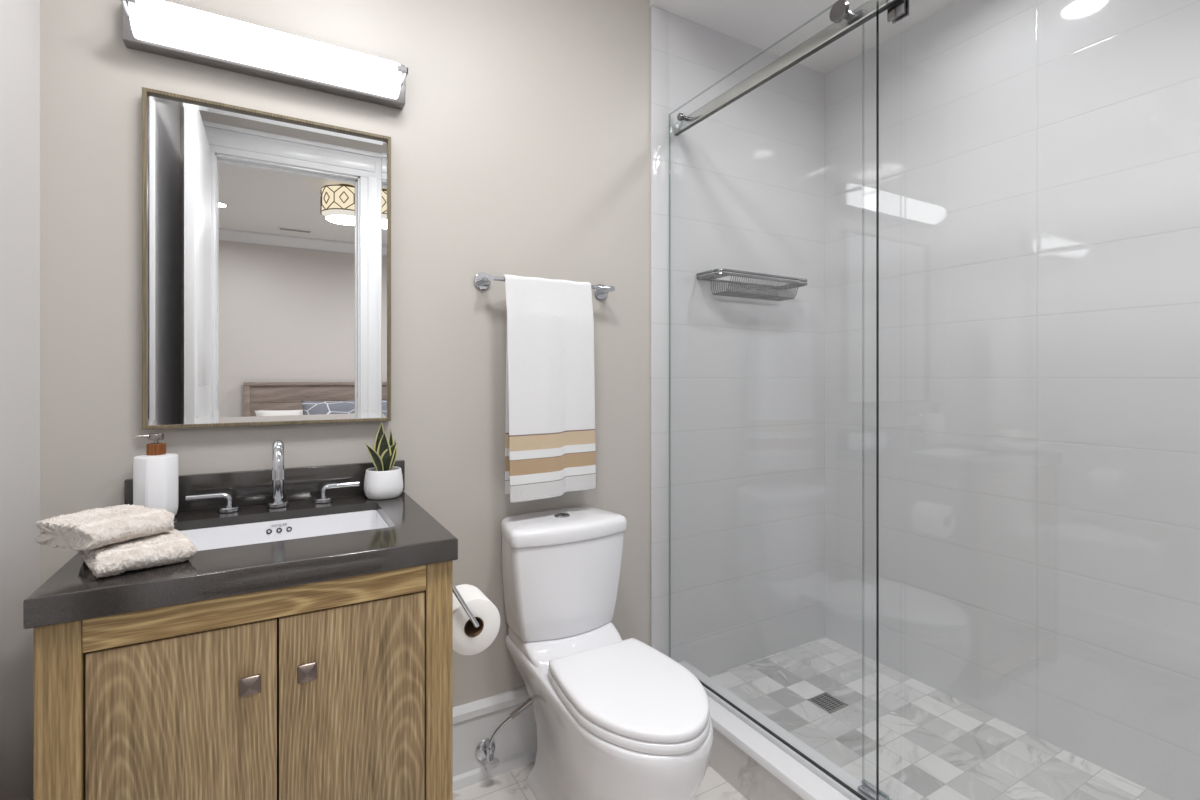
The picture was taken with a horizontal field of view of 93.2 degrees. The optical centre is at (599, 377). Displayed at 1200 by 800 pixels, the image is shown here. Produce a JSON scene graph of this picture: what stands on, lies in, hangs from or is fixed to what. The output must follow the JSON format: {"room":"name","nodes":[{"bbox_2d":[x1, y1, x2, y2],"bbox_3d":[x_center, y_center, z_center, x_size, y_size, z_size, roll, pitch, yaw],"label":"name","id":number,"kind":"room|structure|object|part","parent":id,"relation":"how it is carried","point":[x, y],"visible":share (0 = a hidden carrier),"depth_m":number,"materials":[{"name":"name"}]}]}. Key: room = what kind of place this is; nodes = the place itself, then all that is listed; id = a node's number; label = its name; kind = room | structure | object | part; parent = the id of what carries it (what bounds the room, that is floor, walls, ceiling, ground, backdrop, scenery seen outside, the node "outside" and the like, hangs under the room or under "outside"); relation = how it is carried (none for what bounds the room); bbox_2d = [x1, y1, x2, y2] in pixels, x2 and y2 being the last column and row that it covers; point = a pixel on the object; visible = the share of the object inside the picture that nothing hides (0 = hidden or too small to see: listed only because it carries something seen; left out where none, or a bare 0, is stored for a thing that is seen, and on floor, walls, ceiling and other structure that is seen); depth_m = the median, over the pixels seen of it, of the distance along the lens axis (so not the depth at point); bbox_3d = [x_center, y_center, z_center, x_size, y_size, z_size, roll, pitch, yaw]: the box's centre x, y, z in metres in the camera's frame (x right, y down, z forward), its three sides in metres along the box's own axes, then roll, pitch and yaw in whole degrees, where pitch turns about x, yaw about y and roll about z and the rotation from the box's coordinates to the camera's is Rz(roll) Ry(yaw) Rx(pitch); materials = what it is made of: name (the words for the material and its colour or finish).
{"room":"bathroom","nodes":[
{"label":"bathroom","id":0,"kind":"room"},
{"bbox_2d":[0,0,39,799],"bbox_3d":[-0.696,-0.174,0.229,0.100,2.740,2.230,0,0,-30],"label":"wall","id":1,"kind":"structure","parent":0,"point":[19,19],"depth_m":1.12,"materials":[{"name":"white paint"}]},
{"bbox_2d":[40,0,824,706],"bbox_3d":[-0.140,-0.174,1.885,2.710,2.740,0.110,0,0,-30],"label":"wall","id":2,"kind":"structure","parent":0,"point":[520,137],"depth_m":1.78,"materials":[{"name":"grey paint"}]},
{"bbox_2d":[121,0,407,109],"bbox_3d":[-0.790,-0.806,1.395,0.607,0.108,0.112,0,0,-30],"label":"vanity light","id":3,"kind":"object","parent":2,"relation":"attached to","point":[159,27],"visible":1,"depth_m":1.36,"materials":[{"name":"grey metal"}]},
{"bbox_2d":[124,460,404,511],"bbox_3d":[-0.812,0.272,1.436,0.608,0.084,0.020,0,0,-30],"label":"backsplash","id":4,"kind":"structure","parent":2,"relation":"attached to","point":[250,487],"depth_m":1.41,"materials":[{"name":"grey stone"}]},
{"bbox_2d":[142,87,390,429],"bbox_3d":[-0.811,-0.271,1.429,0.537,0.776,0.031,0,0,-30],"label":"wall mirror","id":5,"kind":"object","parent":2,"relation":"attached to","point":[266,236],"visible":1,"depth_m":1.41,"materials":[{"name":"brown metal"}]},
{"bbox_2d":[453,687,536,791],"bbox_3d":[-0.499,1.082,1.611,1.575,0.228,0.027,0,0,-30],"label":"baseboard","id":6,"kind":"structure","parent":2,"relation":"attached to","point":[474,722],"depth_m":1.71,"materials":[{"name":"white"}]},
{"bbox_2d":[475,697,531,769],"bbox_3d":[-0.279,1.044,1.689,0.174,0.201,0.076,0,0,-22],"label":"water supply valve","id":7,"kind":"object","parent":2,"relation":"attached to","point":[485,749],"visible":0.98,"depth_m":1.67,"materials":[{"name":"silver metal"}]},
{"bbox_3d":[-0.311,1.117,1.643,0.042,0.026,0.010,0,0,-30],"label":"valve handle","id":8,"kind":"part","parent":7,"relation":"part of","materials":[{"name":"silver metal"}]},
{"bbox_2d":[474,273,614,298],"bbox_3d":[-0.157,-0.291,1.777,0.462,0.051,0.078,0,0,-30],"label":"towel bar","id":9,"kind":"object","parent":2,"relation":"attached to","point":[482,281],"visible":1,"depth_m":1.70,"materials":[{"name":"silver metal"}]},
{"bbox_3d":[-0.334,-0.291,1.671,0.020,0.020,0.070,0,0,-30],"label":"post","id":10,"kind":"part","parent":9,"relation":"part of","materials":[{"name":"silver metal"}]},
{"bbox_2d":[504,274,595,502],"bbox_3d":[-0.153,0.028,1.741,0.299,0.667,0.081,0,0,-30],"label":"hand towel","id":11,"kind":"object","parent":9,"relation":"hanging from","point":[550,430],"visible":1,"depth_m":1.71,"materials":[{"name":"white fabric"}]},
{"bbox_3d":[0.023,-0.291,1.875,0.020,0.020,0.070,0,0,-30],"label":"post","id":12,"kind":"part","parent":9,"relation":"part of","materials":[{"name":"silver metal"}]},
{"bbox_2d":[650,6,668,656],"bbox_3d":[0.213,-0.061,2.028,0.076,2.515,0.012,0,0,-30],"label":"trim","id":13,"kind":"structure","parent":2,"relation":"attached to","point":[659,18],"depth_m":2.02,"materials":[{"name":"white tile"}]},
{"bbox_2d":[697,269,807,300],"bbox_3d":[0.596,-0.350,2.172,0.480,0.078,0.127,0,0,-30],"label":"basket","id":14,"kind":"object","parent":2,"relation":"attached to","point":[800,282],"visible":1,"depth_m":2.14,"materials":[{"name":"silver metal"}]},
{"bbox_3d":[0.592,-0.314,2.183,0.353,0.005,0.077,0,0,-30],"label":"frame","id":15,"kind":"part","parent":14,"relation":"part of","materials":[{"name":"silver metal"}]},
{"bbox_2d":[453,762,746,799],"bbox_3d":[0.411,1.246,0.921,2.710,0.100,2.330,0,0,-30],"label":"floor","id":16,"kind":"structure","parent":0,"point":[511,785],"depth_m":1.65,"materials":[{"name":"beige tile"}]},
{"bbox_2d":[33,561,452,799],"bbox_3d":[-0.682,0.776,1.192,0.607,0.839,0.564,0,0,-30],"label":"vanity cabinet","id":17,"kind":"object","parent":16,"relation":"on","point":[336,689],"visible":0.82,"depth_m":0.96,"materials":[{"name":"brown wood"}]},
{"bbox_3d":[-0.806,0.776,0.852,0.053,0.839,0.050,0,0,-30],"label":"corner post","id":18,"kind":"part","parent":17,"relation":"part of","materials":[{"name":"brown wood"}]},
{"bbox_3d":[-0.666,0.743,0.918,0.249,0.658,0.020,0,0,-30],"label":"door","id":19,"kind":"part","parent":17,"relation":"part of","materials":[{"name":"brown wood"}]},
{"bbox_2d":[23,460,457,628],"bbox_3d":[-0.685,0.293,1.200,0.623,0.127,0.556,0,0,-30],"label":"countertop","id":20,"kind":"structure","parent":17,"relation":"on","point":[413,537],"depth_m":1.05,"materials":[{"name":"grey stone"}]},
{"bbox_2d":[78,529,197,577],"bbox_3d":[-0.793,0.294,0.972,0.167,0.044,0.142,0,0,41],"label":"folded washcloth","id":21,"kind":"object","parent":20,"relation":"on","point":[169,547],"visible":0.85,"depth_m":0.93,"materials":[{"name":"beige fabric"}]},
{"bbox_2d":[36,504,174,550],"bbox_3d":[-0.839,0.251,0.966,0.148,0.047,0.136,0,0,20],"label":"folded towel","id":22,"kind":"object","parent":21,"relation":"on","point":[88,529],"visible":1,"depth_m":0.93,"materials":[{"name":"beige fabric"}]},
{"bbox_2d":[132,433,177,514],"bbox_3d":[-0.992,0.219,1.267,0.083,0.190,0.082,0,0,-30],"label":"soap dispenser","id":23,"kind":"object","parent":20,"relation":"on","point":[155,473],"visible":0.92,"depth_m":1.24,"materials":[{"name":"white ceramic"}]},
{"bbox_2d":[186,440,358,512],"bbox_3d":[-0.768,0.231,1.354,0.367,0.166,0.127,0,0,-30],"label":"widespread faucet","id":24,"kind":"object","parent":20,"relation":"on","point":[278,471],"visible":1,"depth_m":1.33,"materials":[{"name":"silver metal"}]},
{"bbox_3d":[-0.907,0.287,1.317,0.090,0.038,0.013,0,0,-33],"label":"lever handle","id":25,"kind":"part","parent":24,"relation":"part of","materials":[{"name":"silver metal"}]},
{"bbox_3d":[-0.874,0.308,1.337,0.045,0.011,0.045,0,0,-30],"label":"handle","id":26,"kind":"part","parent":24,"relation":"part of","materials":[{"name":"silver metal"}]},
{"bbox_3d":[-0.766,0.229,1.350,0.025,0.162,0.115,0,0,-30],"label":"spout","id":27,"kind":"part","parent":24,"relation":"part of","materials":[{"name":"silver metal"}]},
{"bbox_3d":[-0.788,0.308,1.389,0.047,0.011,0.047,0,0,-30],"label":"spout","id":28,"kind":"part","parent":24,"relation":"part of","materials":[{"name":"silver metal"}]},
{"bbox_3d":[-0.701,0.308,1.437,0.045,0.011,0.045,0,0,-30],"label":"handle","id":29,"kind":"part","parent":24,"relation":"part of","materials":[{"name":"silver metal"}]},
{"bbox_3d":[-0.666,0.287,1.454,0.090,0.038,0.013,0,0,-26],"label":"lever handle","id":30,"kind":"part","parent":24,"relation":"part of","materials":[{"name":"silver metal"}]},
{"bbox_2d":[180,510,388,550],"bbox_3d":[-0.693,0.413,1.209,0.468,0.157,0.299,0,0,-30],"label":"undermount sink","id":31,"kind":"object","parent":20,"relation":"in","point":[287,529],"visible":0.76,"depth_m":1.33,"materials":[{"name":"white ceramic"}]},
{"bbox_2d":[364,423,402,499],"bbox_3d":[-0.571,0.216,1.497,0.098,0.196,0.098,0,0,-30],"label":"potted snake plant","id":32,"kind":"object","parent":20,"relation":"on","point":[384,480],"visible":1,"depth_m":1.47,"materials":[{"name":"green plant"}]},
{"bbox_3d":[-0.571,0.277,1.497,0.098,0.074,0.098,0,0,-30],"label":"pot","id":33,"kind":"part","parent":32,"relation":"part of","materials":[{"name":"white ceramic"}]},
{"bbox_3d":[-0.580,0.508,0.940,0.030,0.030,0.028,0,0,-30],"label":"knob","id":34,"kind":"part","parent":17,"relation":"part of","materials":[{"name":"grey metal"}]},
{"bbox_3d":[-0.560,0.384,0.982,0.502,0.053,0.030,0,0,-30],"label":"rail","id":35,"kind":"part","parent":17,"relation":"part of","materials":[{"name":"brown wood"}]},
{"bbox_3d":[-0.508,0.508,0.982,0.030,0.030,0.028,0,0,-30],"label":"knob","id":36,"kind":"part","parent":17,"relation":"part of","materials":[{"name":"grey metal"}]},
{"bbox_3d":[-0.450,0.743,1.042,0.245,0.658,0.020,0,0,-30],"label":"door","id":37,"kind":"part","parent":17,"relation":"part of","materials":[{"name":"brown wood"}]},
{"bbox_3d":[-0.325,0.776,1.128,0.051,0.839,0.050,0,0,-30],"label":"corner post","id":38,"kind":"part","parent":17,"relation":"part of","materials":[{"name":"brown wood"}]},
{"bbox_2d":[453,583,478,627],"bbox_3d":[-0.322,0.462,1.247,0.080,0.150,0.117,0,0,-30],"label":"toilet paper holder","id":39,"kind":"object","parent":17,"relation":"attached to","point":[473,621],"visible":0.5,"depth_m":1.20,"materials":[{"name":"silver metal"}]},
{"bbox_2d":[453,584,499,654],"bbox_3d":[-0.298,0.539,1.272,0.120,0.120,0.104,0,0,-30],"label":"toilet paper roll","id":40,"kind":"object","parent":39,"relation":"hanging from","point":[468,639],"visible":0.82,"depth_m":1.24,"materials":[{"name":"white paper"}]},
{"bbox_2d":[501,506,712,799],"bbox_3d":[0.015,0.806,1.495,0.381,0.779,0.714,0,0,-30],"label":"toilet","id":41,"kind":"object","parent":16,"relation":"on","point":[616,718],"visible":1,"depth_m":1.48,"materials":[{"name":"white ceramic"}]},
{"bbox_3d":[-0.113,0.611,1.718,0.368,0.276,0.195,0,0,-30],"label":"tank","id":42,"kind":"part","parent":41,"relation":"part of","materials":[{"name":"white ceramic"}]},
{"bbox_3d":[-0.112,0.447,1.717,0.381,0.051,0.203,0,0,-30],"label":"tank lid","id":43,"kind":"part","parent":41,"relation":"part of","materials":[{"name":"white ceramic"}]},
{"bbox_3d":[0.016,0.991,1.493,0.324,0.411,0.710,0,0,-30],"label":"bowl","id":44,"kind":"part","parent":41,"relation":"part of","materials":[{"name":"white ceramic"}]},
{"bbox_3d":[0.085,0.773,1.372,0.320,0.025,0.429,0,0,-30],"label":"seat","id":45,"kind":"part","parent":41,"relation":"part of","materials":[{"name":"white plastic"}]},
{"bbox_3d":[0.085,0.749,1.372,0.317,0.024,0.426,0,0,-30],"label":"seat lid","id":46,"kind":"part","parent":41,"relation":"part of","materials":[{"name":"white plastic"}]},
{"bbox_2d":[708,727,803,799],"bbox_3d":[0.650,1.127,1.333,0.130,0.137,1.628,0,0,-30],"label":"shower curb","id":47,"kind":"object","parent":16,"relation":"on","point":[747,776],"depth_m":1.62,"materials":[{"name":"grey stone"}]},
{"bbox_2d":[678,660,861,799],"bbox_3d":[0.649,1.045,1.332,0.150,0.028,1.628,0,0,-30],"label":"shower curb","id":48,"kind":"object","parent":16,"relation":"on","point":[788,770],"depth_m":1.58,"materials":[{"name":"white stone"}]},
{"bbox_2d":[698,0,878,799],"bbox_3d":[0.451,0.041,1.688,0.024,1.980,0.812,0,0,-30],"label":"shower door frame","id":49,"kind":"structure","parent":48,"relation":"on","point":[839,785],"depth_m":1.34,"materials":[{"name":"clear"}]},
{"bbox_2d":[674,0,901,135],"bbox_3d":[0.658,-0.908,1.344,0.058,0.058,1.618,0,0,-30],"label":"shower rail","id":50,"kind":"object","parent":49,"relation":"attached to","point":[845,21],"visible":1,"depth_m":1.57,"materials":[{"name":"grey metal"}]},
{"bbox_2d":[887,0,908,23],"bbox_3d":[0.871,0.018,1.039,0.042,1.992,0.878,0,0,-30],"label":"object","id":51,"kind":"structure","parent":50,"relation":"hanging from","point":[900,10],"depth_m":1.34,"materials":[{"name":"silver metal"}]},
{"bbox_3d":[0.453,0.034,1.689,0.009,1.965,0.812,0,0,-30],"label":"glass pane","id":52,"kind":"part","parent":49,"relation":"part of","materials":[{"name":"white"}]},
{"bbox_2d":[858,779,888,799],"bbox_3d":[0.671,1.015,1.393,0.040,0.030,0.060,0,0,-30],"label":"guide","id":53,"kind":"object","parent":48,"relation":"on","point":[866,789],"visible":0.75,"depth_m":1.39,"materials":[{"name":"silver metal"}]},
{"bbox_2d":[650,0,957,73],"bbox_3d":[0.987,-1.431,1.522,0.915,0.225,1.660,0,0,-30],"label":"ceiling","id":54,"kind":"structure","parent":0,"point":[776,27],"depth_m":2.10,"materials":[{"name":"white paint"}]},
{"bbox_2d":[708,637,1169,799],"bbox_3d":[1.038,1.160,1.557,0.790,0.072,1.630,0,0,-30],"label":"floor","id":55,"kind":"structure","parent":0,"point":[934,745],"depth_m":1.78,"materials":[{"name":"tile"}]},
{"bbox_2d":[807,692,847,712],"bbox_3d":[0.788,1.123,1.963,0.095,0.002,0.093,0,0,-30],"label":"shower drain","id":56,"kind":"object","parent":55,"relation":"on","point":[825,701],"visible":1,"depth_m":1.96,"materials":[{"name":"black"}]},
{"bbox_2d":[825,0,1199,799],"bbox_3d":[1.544,-0.174,1.570,0.100,2.740,2.330,0,0,-30],"label":"wall","id":57,"kind":"structure","parent":0,"point":[1039,160],"depth_m":1.81,"materials":[{"name":"white tile"}]}
]}

